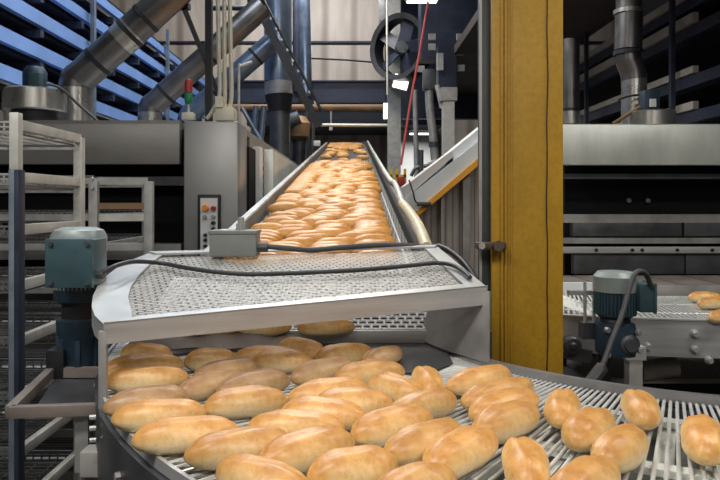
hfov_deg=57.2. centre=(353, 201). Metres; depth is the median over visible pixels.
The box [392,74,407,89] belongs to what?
diffuser
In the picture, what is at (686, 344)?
conveyor
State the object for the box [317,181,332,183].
bread roll
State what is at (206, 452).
bread roll
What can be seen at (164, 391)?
bread roll
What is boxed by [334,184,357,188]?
bread roll
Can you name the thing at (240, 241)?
junction box
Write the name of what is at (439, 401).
bread roll
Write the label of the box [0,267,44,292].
wire shelf
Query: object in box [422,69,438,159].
duct
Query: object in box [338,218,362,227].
bread roll
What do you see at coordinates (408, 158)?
wall
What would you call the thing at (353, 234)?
bread roll
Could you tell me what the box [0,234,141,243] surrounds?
wire shelf
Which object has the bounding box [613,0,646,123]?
duct
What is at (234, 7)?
bar
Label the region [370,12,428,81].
wall fan
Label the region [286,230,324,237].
bread roll
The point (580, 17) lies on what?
ceiling panel
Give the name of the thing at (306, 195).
bread roll
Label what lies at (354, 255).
bread roll
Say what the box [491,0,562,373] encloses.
pillar
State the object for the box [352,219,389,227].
bread roll
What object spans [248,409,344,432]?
bread roll
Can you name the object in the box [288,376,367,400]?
bread roll
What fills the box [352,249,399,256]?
bread roll
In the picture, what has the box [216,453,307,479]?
bread roll
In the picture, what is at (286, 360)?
bread roll
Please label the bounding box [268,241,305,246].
bread roll
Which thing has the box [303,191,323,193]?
bread roll
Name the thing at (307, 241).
bread roll
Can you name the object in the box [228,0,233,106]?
conduit pipe
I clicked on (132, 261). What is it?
power cable
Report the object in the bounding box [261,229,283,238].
bread roll
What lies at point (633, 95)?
cable
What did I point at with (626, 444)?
bread roll
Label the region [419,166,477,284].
corrugated panel
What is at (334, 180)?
bread roll
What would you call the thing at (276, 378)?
bread roll
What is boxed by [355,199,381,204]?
bread roll
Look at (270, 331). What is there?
bread roll
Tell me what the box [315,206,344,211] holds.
bread roll
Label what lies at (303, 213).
bread roll
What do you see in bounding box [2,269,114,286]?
wire shelf
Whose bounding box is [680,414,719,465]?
bread roll
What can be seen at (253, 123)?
pipes
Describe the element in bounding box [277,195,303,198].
bread roll
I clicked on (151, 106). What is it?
duct
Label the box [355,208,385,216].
bread roll
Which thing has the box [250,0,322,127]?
diagonal brace
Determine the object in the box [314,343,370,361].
bread roll
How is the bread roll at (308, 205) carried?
on the conveyor at (406, 226)
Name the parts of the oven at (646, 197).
slot sill, hood panel, guide rail, bolt rail, sill panel, panel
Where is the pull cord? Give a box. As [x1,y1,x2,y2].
[400,2,428,164]
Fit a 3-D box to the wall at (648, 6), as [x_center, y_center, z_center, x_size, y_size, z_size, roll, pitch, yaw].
[7.250,-2.280,6.500,0.100,7.400,21.000,0,0,0]
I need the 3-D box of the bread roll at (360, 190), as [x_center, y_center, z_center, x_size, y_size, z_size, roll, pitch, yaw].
[0.080,-0.054,4.429,0.189,0.064,0.069,0,0,-2]
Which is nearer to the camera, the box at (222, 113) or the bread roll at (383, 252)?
the bread roll at (383, 252)
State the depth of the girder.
14.45 m
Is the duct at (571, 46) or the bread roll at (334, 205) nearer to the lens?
the bread roll at (334, 205)
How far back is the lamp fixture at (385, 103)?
12.99 m
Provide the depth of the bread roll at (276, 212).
3.38 m
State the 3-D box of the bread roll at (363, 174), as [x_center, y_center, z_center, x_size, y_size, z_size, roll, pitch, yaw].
[0.110,-0.226,5.791,0.175,0.059,0.073,0,0,-7]
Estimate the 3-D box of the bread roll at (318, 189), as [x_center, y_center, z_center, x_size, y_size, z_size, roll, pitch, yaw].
[-0.279,-0.062,4.496,0.186,0.064,0.074,0,0,-17]
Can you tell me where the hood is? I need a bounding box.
[417,0,477,87]
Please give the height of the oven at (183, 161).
1.980 m
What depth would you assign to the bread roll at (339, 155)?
8.74 m
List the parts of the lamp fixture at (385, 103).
suspension rod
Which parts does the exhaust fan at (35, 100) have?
motor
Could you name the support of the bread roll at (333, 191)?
on the conveyor at (406, 226)
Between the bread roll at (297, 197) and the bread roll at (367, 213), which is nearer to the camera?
the bread roll at (367, 213)
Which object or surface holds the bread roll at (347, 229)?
on the conveyor at (406, 226)
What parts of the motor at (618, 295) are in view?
box lid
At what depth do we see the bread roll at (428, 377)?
1.40 m
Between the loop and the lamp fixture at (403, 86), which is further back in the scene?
the lamp fixture at (403, 86)
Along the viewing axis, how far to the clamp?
2.20 m
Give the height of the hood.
1.778 m
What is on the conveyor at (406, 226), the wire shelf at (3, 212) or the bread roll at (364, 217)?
the bread roll at (364, 217)
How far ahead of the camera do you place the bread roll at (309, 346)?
1.74 m
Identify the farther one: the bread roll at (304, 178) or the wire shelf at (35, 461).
the bread roll at (304, 178)
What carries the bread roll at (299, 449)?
on the conveyor at (112, 455)
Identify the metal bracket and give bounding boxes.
[5,366,97,472]
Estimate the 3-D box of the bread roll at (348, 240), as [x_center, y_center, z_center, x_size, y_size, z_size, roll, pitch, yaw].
[-0.068,0.172,2.663,0.187,0.063,0.075,0,0,-10]
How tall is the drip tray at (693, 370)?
0.020 m
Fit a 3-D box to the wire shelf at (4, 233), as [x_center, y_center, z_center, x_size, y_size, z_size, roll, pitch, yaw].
[-1.460,0.092,2.235,0.845,0.040,0.437,0,0,0]
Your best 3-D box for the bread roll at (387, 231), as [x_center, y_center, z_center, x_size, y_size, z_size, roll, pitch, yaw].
[0.077,0.138,2.933,0.183,0.064,0.073,0,0,-6]
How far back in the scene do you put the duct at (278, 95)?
8.96 m
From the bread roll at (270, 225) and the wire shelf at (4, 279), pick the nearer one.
the wire shelf at (4, 279)
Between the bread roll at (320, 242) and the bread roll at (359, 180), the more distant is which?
the bread roll at (359, 180)
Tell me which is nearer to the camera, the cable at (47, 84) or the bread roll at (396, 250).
the bread roll at (396, 250)
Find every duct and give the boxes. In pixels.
[58,0,190,119]
[138,0,270,119]
[177,34,275,121]
[264,0,292,158]
[293,0,311,97]
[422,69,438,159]
[435,84,456,155]
[563,38,579,123]
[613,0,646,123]
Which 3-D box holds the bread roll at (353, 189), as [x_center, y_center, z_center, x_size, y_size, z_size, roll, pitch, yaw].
[-0.048,-0.071,4.572,0.188,0.063,0.069,0,0,-8]
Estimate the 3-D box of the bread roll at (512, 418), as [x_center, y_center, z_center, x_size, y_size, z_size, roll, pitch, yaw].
[0.273,0.391,1.181,0.181,0.058,0.073,0,0,-42]
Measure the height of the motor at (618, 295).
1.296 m
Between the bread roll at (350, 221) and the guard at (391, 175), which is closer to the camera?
the bread roll at (350, 221)
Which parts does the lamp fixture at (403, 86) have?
suspension rod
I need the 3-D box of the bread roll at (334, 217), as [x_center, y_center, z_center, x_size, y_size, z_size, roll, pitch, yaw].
[-0.160,0.088,3.321,0.182,0.063,0.074,0,0,-4]
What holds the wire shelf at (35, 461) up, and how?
attached to the wire rack at (15, 333)
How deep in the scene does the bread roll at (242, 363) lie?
1.53 m
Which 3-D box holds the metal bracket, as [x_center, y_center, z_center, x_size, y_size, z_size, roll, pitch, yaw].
[-0.707,0.529,1.659,0.201,0.159,0.430,0,0,-11]
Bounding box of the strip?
[378,0,384,24]
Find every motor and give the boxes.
[45,227,108,378]
[585,269,656,380]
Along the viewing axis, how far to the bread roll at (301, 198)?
3.94 m
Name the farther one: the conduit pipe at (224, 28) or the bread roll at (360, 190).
the bread roll at (360, 190)
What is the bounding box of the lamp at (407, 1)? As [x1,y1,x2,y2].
[405,0,437,2]
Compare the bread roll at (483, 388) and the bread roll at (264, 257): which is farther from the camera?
the bread roll at (264, 257)
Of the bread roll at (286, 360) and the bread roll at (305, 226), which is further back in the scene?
the bread roll at (305, 226)
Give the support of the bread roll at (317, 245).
on the conveyor at (406, 226)
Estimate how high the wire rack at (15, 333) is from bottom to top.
1.710 m
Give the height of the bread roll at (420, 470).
0.058 m
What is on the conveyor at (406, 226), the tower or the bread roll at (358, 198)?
the bread roll at (358, 198)
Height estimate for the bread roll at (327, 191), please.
0.062 m
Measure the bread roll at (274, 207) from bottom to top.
0.064 m
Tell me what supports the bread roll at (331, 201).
on the conveyor at (406, 226)
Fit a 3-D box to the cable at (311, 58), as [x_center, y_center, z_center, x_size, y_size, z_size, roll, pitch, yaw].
[-0.318,-3.216,15.000,1.821,0.153,0.040,0,0,0]
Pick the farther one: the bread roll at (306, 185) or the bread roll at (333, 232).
the bread roll at (306, 185)
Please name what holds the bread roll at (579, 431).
on the conveyor at (112, 455)
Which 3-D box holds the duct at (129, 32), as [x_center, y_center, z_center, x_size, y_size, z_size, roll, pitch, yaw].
[-1.815,-1.186,5.300,1.104,1.350,0.269,0,0,0]
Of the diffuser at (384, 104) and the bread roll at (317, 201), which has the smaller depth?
the bread roll at (317, 201)
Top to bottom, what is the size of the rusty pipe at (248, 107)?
0.150 m
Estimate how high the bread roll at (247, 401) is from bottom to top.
0.057 m
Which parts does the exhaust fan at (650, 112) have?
strut rod, motor, name plate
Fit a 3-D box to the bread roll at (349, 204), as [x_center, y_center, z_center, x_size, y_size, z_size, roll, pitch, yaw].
[-0.032,0.026,3.817,0.177,0.060,0.073,0,0,-8]
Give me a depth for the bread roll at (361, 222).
3.05 m
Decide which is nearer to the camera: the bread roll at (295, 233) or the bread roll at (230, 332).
the bread roll at (230, 332)
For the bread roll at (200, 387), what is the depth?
1.39 m
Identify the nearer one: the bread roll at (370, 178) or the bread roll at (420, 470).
the bread roll at (420, 470)
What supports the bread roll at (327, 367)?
on the conveyor at (112, 455)
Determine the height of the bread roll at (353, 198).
0.064 m
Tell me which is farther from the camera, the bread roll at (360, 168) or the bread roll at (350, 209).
the bread roll at (360, 168)
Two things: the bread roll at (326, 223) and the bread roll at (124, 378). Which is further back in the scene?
the bread roll at (326, 223)
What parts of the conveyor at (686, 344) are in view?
leg, leg, plate, plate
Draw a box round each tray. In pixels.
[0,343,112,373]
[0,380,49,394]
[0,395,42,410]
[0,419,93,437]
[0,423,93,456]
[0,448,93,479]
[563,357,719,383]
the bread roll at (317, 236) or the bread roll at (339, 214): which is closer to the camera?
the bread roll at (317, 236)
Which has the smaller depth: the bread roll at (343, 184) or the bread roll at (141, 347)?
the bread roll at (141, 347)
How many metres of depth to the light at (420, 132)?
14.39 m
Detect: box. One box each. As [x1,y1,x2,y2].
[208,217,267,256]
[215,96,236,121]
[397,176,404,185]
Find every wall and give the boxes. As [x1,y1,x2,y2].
[0,81,13,119]
[86,0,614,189]
[401,0,477,119]
[401,130,432,182]
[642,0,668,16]
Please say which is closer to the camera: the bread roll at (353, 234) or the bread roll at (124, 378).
the bread roll at (124, 378)
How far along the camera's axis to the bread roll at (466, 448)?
1.01 m
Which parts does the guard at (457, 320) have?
plate, leg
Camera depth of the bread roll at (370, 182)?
5.04 m
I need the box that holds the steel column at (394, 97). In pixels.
[387,0,400,179]
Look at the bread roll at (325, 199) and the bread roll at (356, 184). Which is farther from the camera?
the bread roll at (356, 184)
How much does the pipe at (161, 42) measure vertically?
0.076 m
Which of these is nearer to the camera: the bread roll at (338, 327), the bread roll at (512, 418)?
the bread roll at (512, 418)
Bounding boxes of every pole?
[205,0,212,121]
[413,90,418,176]
[478,0,490,329]
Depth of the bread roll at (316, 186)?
4.64 m
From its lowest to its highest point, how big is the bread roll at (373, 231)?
0.064 m
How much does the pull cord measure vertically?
1.955 m
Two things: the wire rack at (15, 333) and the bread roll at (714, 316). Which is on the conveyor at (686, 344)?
the bread roll at (714, 316)
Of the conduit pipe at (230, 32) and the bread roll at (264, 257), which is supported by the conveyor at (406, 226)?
the bread roll at (264, 257)
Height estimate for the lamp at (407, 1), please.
0.080 m
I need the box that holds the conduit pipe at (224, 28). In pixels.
[222,0,226,106]
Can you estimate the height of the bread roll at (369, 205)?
0.061 m
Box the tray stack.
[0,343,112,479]
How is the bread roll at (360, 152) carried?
on the conveyor at (406, 226)
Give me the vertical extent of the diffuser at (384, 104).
0.300 m
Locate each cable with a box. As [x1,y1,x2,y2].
[46,83,97,119]
[101,259,471,279]
[311,58,371,62]
[618,94,638,100]
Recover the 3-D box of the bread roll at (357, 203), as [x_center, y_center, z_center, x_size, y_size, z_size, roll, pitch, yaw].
[0.080,0.033,3.762,0.179,0.060,0.071,0,0,-6]
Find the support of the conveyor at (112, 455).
on the floor
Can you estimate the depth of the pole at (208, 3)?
4.48 m
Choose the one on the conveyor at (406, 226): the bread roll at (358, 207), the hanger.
the bread roll at (358, 207)
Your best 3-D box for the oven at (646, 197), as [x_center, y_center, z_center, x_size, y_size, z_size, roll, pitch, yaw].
[3.161,0.445,6.610,3.948,1.950,5.620,0,0,0]
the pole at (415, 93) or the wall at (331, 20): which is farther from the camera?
the wall at (331, 20)
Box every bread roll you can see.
[102,384,190,416]
[108,352,183,374]
[108,365,188,391]
[111,398,206,432]
[120,342,172,355]
[131,415,237,454]
[179,368,242,400]
[184,348,237,370]
[184,426,286,469]
[192,357,260,376]
[199,331,236,335]
[204,385,287,419]
[216,368,289,391]
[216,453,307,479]
[233,252,284,268]
[235,345,289,358]
[237,325,290,335]
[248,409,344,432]
[251,222,281,229]
[252,348,312,372]
[259,425,354,473]
[260,232,281,240]
[260,235,278,241]
[260,239,272,242]
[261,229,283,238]
[262,216,294,222]
[267,202,300,212]
[268,211,301,217]
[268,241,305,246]
[275,198,297,202]
[275,227,305,238]
[276,215,300,219]
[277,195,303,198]
[277,220,310,225]
[277,224,314,229]
[278,337,323,359]
[280,193,305,197]
[280,237,316,246]
[281,196,302,198]
[282,395,365,430]
[283,188,302,193]
[284,252,331,267]
[285,210,311,217]
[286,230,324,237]
[287,186,309,188]
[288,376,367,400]
[289,184,308,186]
[290,208,317,213]
[290,356,353,385]
[293,178,314,181]
[295,198,321,201]
[296,199,319,204]
[296,233,331,240]
[297,319,354,335]
[300,217,326,225]
[301,201,328,205]
[301,203,323,208]
[301,216,332,219]
[302,188,325,191]
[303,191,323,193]
[303,192,321,197]
[306,445,397,479]
[307,195,327,197]
[308,184,329,188]
[308,213,339,219]
[310,241,345,246]
[311,186,332,188]
[311,244,352,254]
[312,197,328,199]
[312,220,348,227]
[314,193,335,196]
[314,227,345,236]
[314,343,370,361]
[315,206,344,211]
[315,224,352,231]
[316,210,345,213]
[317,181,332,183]
[317,204,348,209]
[317,223,351,228]
[317,237,357,243]
[318,173,338,176]
[318,387,392,412]
[320,155,331,158]
[322,197,344,201]
[322,212,346,217]
[324,189,344,192]
[325,199,350,201]
[325,209,349,213]
[327,183,337,187]
[327,200,345,203]
[329,191,350,193]
[329,253,380,268]
[331,179,345,181]
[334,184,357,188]
[334,359,404,385]
[335,195,355,198]
[336,154,349,157]
[336,201,359,207]
[336,231,371,237]
[338,187,357,191]
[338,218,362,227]
[340,214,366,218]
[341,183,359,186]
[346,206,368,211]
[347,196,371,201]
[349,210,377,213]
[350,404,433,447]
[351,179,368,181]
[351,207,381,211]
[351,228,384,233]
[352,166,367,170]
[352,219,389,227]
[352,222,389,228]
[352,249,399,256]
[353,203,383,208]
[353,212,383,216]
[353,224,391,232]
[354,189,379,194]
[354,198,381,202]
[354,234,395,241]
[354,239,391,243]
[355,191,379,195]
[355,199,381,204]
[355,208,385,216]
[356,150,366,154]
[356,155,368,159]
[356,226,391,235]
[357,164,373,169]
[357,193,380,199]
[357,204,383,210]
[357,215,388,223]
[358,173,375,176]
[358,184,380,187]
[358,185,381,192]
[359,176,377,180]
[359,250,398,265]
[361,345,402,361]
[363,181,379,185]
[367,372,423,401]
[378,461,456,479]
[384,417,460,466]
[390,387,456,418]
[411,366,444,389]
[422,425,498,478]
[446,364,511,395]
[460,377,533,409]
[468,387,539,421]
[472,400,539,443]
[501,436,549,479]
[543,388,580,428]
[550,455,620,479]
[561,406,615,452]
[590,423,648,472]
[620,389,661,430]
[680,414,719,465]
[688,291,719,302]
[697,297,719,308]
[708,309,719,323]
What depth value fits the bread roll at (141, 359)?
1.56 m
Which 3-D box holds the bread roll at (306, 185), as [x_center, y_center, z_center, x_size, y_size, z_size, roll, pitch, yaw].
[-0.396,-0.103,4.830,0.180,0.061,0.073,0,0,-11]
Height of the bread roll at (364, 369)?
0.057 m
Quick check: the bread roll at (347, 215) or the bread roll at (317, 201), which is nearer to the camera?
the bread roll at (347, 215)
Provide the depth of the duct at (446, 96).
8.13 m
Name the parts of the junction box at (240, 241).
lid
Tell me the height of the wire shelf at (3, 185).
0.040 m
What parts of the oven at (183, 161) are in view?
panel, hood panel, plate, control panel, post, panel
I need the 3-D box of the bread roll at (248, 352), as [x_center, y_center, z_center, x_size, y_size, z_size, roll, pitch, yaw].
[-0.229,0.395,1.698,0.161,0.050,0.066,0,0,-5]
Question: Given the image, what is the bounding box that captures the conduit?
[237,61,251,122]
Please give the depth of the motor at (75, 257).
1.79 m
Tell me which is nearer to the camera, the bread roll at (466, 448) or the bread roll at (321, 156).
the bread roll at (466, 448)
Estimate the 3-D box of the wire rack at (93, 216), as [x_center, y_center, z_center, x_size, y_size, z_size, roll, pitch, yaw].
[-1.600,0.645,3.550,1.242,1.549,0.832,0,0,0]
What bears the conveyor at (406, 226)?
on the floor
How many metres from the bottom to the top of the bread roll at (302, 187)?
0.063 m
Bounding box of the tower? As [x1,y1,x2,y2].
[181,79,194,120]
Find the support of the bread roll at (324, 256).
on the conveyor at (406, 226)
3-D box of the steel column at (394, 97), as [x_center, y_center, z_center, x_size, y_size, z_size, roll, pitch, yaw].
[0.697,-2.180,11.500,0.220,7.200,0.230,0,0,0]
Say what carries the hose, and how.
attached to the junction box at (240, 241)
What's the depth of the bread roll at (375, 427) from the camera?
1.12 m
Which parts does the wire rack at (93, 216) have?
post, post, post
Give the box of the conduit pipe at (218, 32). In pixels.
[205,0,221,119]
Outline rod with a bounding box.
[180,3,217,95]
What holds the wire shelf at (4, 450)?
attached to the wire rack at (15, 333)
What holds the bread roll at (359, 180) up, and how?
on the conveyor at (406, 226)
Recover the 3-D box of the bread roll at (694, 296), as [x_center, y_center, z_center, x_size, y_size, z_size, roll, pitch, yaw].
[1.626,0.440,3.059,0.154,0.051,0.063,0,0,6]
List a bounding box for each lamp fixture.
[383,0,386,119]
[392,0,408,90]
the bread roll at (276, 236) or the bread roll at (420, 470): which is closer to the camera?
the bread roll at (420, 470)
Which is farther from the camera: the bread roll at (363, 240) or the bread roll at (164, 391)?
the bread roll at (363, 240)
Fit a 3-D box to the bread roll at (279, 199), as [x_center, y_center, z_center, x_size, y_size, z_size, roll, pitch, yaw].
[-0.395,0.003,4.008,0.172,0.058,0.070,0,0,-2]
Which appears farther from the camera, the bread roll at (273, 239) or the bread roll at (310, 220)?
the bread roll at (310, 220)
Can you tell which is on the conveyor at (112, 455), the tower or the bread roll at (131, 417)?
the bread roll at (131, 417)
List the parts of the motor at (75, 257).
box lid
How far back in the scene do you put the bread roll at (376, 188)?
4.66 m
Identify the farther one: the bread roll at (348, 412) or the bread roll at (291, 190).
the bread roll at (291, 190)
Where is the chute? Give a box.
[400,127,477,215]
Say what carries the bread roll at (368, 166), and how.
on the conveyor at (406, 226)
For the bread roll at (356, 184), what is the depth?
4.84 m
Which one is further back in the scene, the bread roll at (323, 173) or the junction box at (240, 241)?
the bread roll at (323, 173)
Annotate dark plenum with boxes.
[247,111,441,134]
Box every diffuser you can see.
[383,103,386,118]
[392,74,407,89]
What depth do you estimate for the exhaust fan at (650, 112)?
4.97 m
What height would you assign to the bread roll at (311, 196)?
0.059 m
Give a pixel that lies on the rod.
(187, 7)
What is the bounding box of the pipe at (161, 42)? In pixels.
[144,41,604,43]
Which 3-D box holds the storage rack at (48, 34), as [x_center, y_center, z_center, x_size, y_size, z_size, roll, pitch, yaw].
[-3.464,-1.630,9.200,1.072,2.200,8.400,0,0,0]
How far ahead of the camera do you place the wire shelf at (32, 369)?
2.38 m
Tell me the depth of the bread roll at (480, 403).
1.26 m
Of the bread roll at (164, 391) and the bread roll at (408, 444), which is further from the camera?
the bread roll at (164, 391)
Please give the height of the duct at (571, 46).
0.962 m
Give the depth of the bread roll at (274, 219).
3.21 m
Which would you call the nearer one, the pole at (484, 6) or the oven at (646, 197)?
the pole at (484, 6)
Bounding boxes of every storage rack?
[0,0,204,121]
[580,0,719,123]
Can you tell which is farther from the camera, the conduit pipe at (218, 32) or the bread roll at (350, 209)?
the conduit pipe at (218, 32)
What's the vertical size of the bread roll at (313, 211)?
0.062 m
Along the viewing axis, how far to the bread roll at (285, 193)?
4.20 m
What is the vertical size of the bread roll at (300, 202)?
0.063 m
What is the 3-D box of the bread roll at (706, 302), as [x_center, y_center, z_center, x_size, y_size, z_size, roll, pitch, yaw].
[1.564,0.440,2.877,0.154,0.051,0.063,0,0,-9]
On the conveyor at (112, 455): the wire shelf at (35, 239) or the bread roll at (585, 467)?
the bread roll at (585, 467)
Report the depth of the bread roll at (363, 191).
4.30 m
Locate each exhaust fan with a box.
[2,65,66,119]
[612,90,676,123]
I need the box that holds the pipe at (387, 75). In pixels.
[386,0,388,94]
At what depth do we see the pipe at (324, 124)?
11.61 m
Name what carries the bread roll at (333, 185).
on the conveyor at (406, 226)
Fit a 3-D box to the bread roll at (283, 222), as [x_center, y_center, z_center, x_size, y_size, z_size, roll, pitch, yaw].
[-0.289,0.115,3.127,0.176,0.060,0.072,0,0,4]
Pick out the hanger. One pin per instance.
(330, 128)
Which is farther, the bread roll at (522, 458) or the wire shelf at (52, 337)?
the wire shelf at (52, 337)
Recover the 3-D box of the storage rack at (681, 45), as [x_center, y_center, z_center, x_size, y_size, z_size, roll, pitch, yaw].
[3.485,-1.530,7.900,1.130,2.100,9.400,0,0,0]
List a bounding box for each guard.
[92,243,491,362]
[390,169,405,186]
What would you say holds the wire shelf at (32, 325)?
attached to the wire rack at (15, 333)
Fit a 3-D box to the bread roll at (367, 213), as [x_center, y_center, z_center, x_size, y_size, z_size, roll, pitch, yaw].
[0.065,0.082,3.379,0.182,0.061,0.072,0,0,-4]
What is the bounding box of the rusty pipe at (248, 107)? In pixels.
[176,104,382,110]
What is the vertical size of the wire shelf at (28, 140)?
0.040 m
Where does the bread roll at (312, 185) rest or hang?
on the conveyor at (406, 226)
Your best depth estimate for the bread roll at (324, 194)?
4.16 m
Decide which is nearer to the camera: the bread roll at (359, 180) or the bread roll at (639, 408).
the bread roll at (639, 408)
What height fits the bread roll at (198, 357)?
0.055 m
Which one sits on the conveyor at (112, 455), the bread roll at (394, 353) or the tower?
the bread roll at (394, 353)
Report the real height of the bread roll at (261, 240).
0.060 m
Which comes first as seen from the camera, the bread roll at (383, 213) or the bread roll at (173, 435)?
the bread roll at (173, 435)
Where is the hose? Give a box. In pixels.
[268,242,424,252]
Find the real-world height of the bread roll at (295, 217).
0.057 m
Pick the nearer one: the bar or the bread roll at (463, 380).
the bread roll at (463, 380)
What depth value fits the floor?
4.92 m
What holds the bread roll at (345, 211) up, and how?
on the conveyor at (406, 226)
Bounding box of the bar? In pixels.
[213,5,244,10]
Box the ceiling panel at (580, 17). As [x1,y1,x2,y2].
[433,0,615,95]
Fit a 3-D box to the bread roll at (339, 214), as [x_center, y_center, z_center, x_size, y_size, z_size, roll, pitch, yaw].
[-0.113,0.082,3.386,0.177,0.060,0.072,0,0,4]
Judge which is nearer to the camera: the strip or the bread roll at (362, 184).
the bread roll at (362, 184)
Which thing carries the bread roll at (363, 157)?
on the conveyor at (406, 226)
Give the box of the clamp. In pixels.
[474,241,505,250]
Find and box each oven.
[0,120,299,341]
[563,124,719,391]
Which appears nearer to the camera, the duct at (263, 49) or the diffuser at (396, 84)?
the duct at (263, 49)
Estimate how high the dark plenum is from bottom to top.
0.420 m
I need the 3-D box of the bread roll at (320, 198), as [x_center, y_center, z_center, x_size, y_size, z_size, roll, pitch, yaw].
[-0.210,-0.004,4.059,0.173,0.058,0.072,0,0,-7]
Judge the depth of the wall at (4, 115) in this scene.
13.60 m
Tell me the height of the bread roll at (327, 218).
0.062 m
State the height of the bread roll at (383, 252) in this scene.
0.058 m
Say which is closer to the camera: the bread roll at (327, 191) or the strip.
the bread roll at (327, 191)
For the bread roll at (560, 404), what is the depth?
1.21 m
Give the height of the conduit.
0.666 m
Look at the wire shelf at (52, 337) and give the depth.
3.90 m
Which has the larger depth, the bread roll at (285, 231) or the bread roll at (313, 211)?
the bread roll at (313, 211)
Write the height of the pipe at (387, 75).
6.125 m
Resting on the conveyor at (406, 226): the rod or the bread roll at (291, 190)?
the bread roll at (291, 190)
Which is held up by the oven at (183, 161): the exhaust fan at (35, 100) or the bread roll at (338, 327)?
the exhaust fan at (35, 100)
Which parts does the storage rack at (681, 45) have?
post, rail, rail, rail, rail, rail, rail, rail, post, rail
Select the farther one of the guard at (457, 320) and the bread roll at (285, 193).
the bread roll at (285, 193)
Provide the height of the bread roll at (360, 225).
0.063 m
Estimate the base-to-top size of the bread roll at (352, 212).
0.062 m
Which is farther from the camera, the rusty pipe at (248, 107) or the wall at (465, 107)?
the rusty pipe at (248, 107)
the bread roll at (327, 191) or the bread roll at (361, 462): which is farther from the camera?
the bread roll at (327, 191)
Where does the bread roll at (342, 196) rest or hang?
on the conveyor at (406, 226)
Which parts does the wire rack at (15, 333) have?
post, post, rail, rail, rail, rail, rail, post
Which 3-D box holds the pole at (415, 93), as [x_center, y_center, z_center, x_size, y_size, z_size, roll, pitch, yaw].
[0.859,-0.054,9.000,0.124,2.949,0.070,0,0,0]
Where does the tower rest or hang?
on the oven at (183, 161)
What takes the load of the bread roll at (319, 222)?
on the conveyor at (406, 226)
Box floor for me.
[694,392,719,394]
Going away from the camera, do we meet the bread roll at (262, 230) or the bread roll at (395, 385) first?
the bread roll at (395, 385)
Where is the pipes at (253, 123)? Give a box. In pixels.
[240,106,266,140]
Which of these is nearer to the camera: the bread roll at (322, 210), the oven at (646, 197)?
the bread roll at (322, 210)
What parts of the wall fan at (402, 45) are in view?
blade, blade, blade, blade, blade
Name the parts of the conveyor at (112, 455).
corner post, transfer plate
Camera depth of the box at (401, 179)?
7.90 m
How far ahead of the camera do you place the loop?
7.48 m
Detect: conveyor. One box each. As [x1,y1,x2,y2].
[80,330,719,479]
[151,140,433,342]
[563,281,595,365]
[563,285,719,385]
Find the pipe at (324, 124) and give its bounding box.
[319,123,401,126]
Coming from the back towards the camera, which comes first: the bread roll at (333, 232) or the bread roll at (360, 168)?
the bread roll at (360, 168)
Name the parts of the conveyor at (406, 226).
rail, nose plate, plate, guide rail, rail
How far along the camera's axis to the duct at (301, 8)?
14.18 m
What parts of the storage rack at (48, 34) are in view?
rail, rail, post, rail, rail, post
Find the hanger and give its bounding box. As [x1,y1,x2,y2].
[329,111,332,130]
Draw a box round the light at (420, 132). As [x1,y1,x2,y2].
[409,130,428,134]
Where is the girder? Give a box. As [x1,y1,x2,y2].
[193,80,386,103]
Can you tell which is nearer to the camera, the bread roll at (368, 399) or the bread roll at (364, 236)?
the bread roll at (368, 399)
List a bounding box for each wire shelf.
[0,121,73,145]
[0,173,73,188]
[0,175,113,185]
[0,210,141,213]
[0,221,61,237]
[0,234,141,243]
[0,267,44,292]
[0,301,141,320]
[0,313,60,347]
[0,359,45,403]
[0,404,56,459]
[0,450,72,479]
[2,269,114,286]
[31,334,57,342]
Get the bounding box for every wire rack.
[0,112,84,479]
[0,175,153,342]
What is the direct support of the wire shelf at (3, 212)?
attached to the wire rack at (93, 216)
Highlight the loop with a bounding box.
[410,150,436,176]
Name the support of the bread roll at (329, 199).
on the conveyor at (406, 226)
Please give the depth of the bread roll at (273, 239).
2.70 m

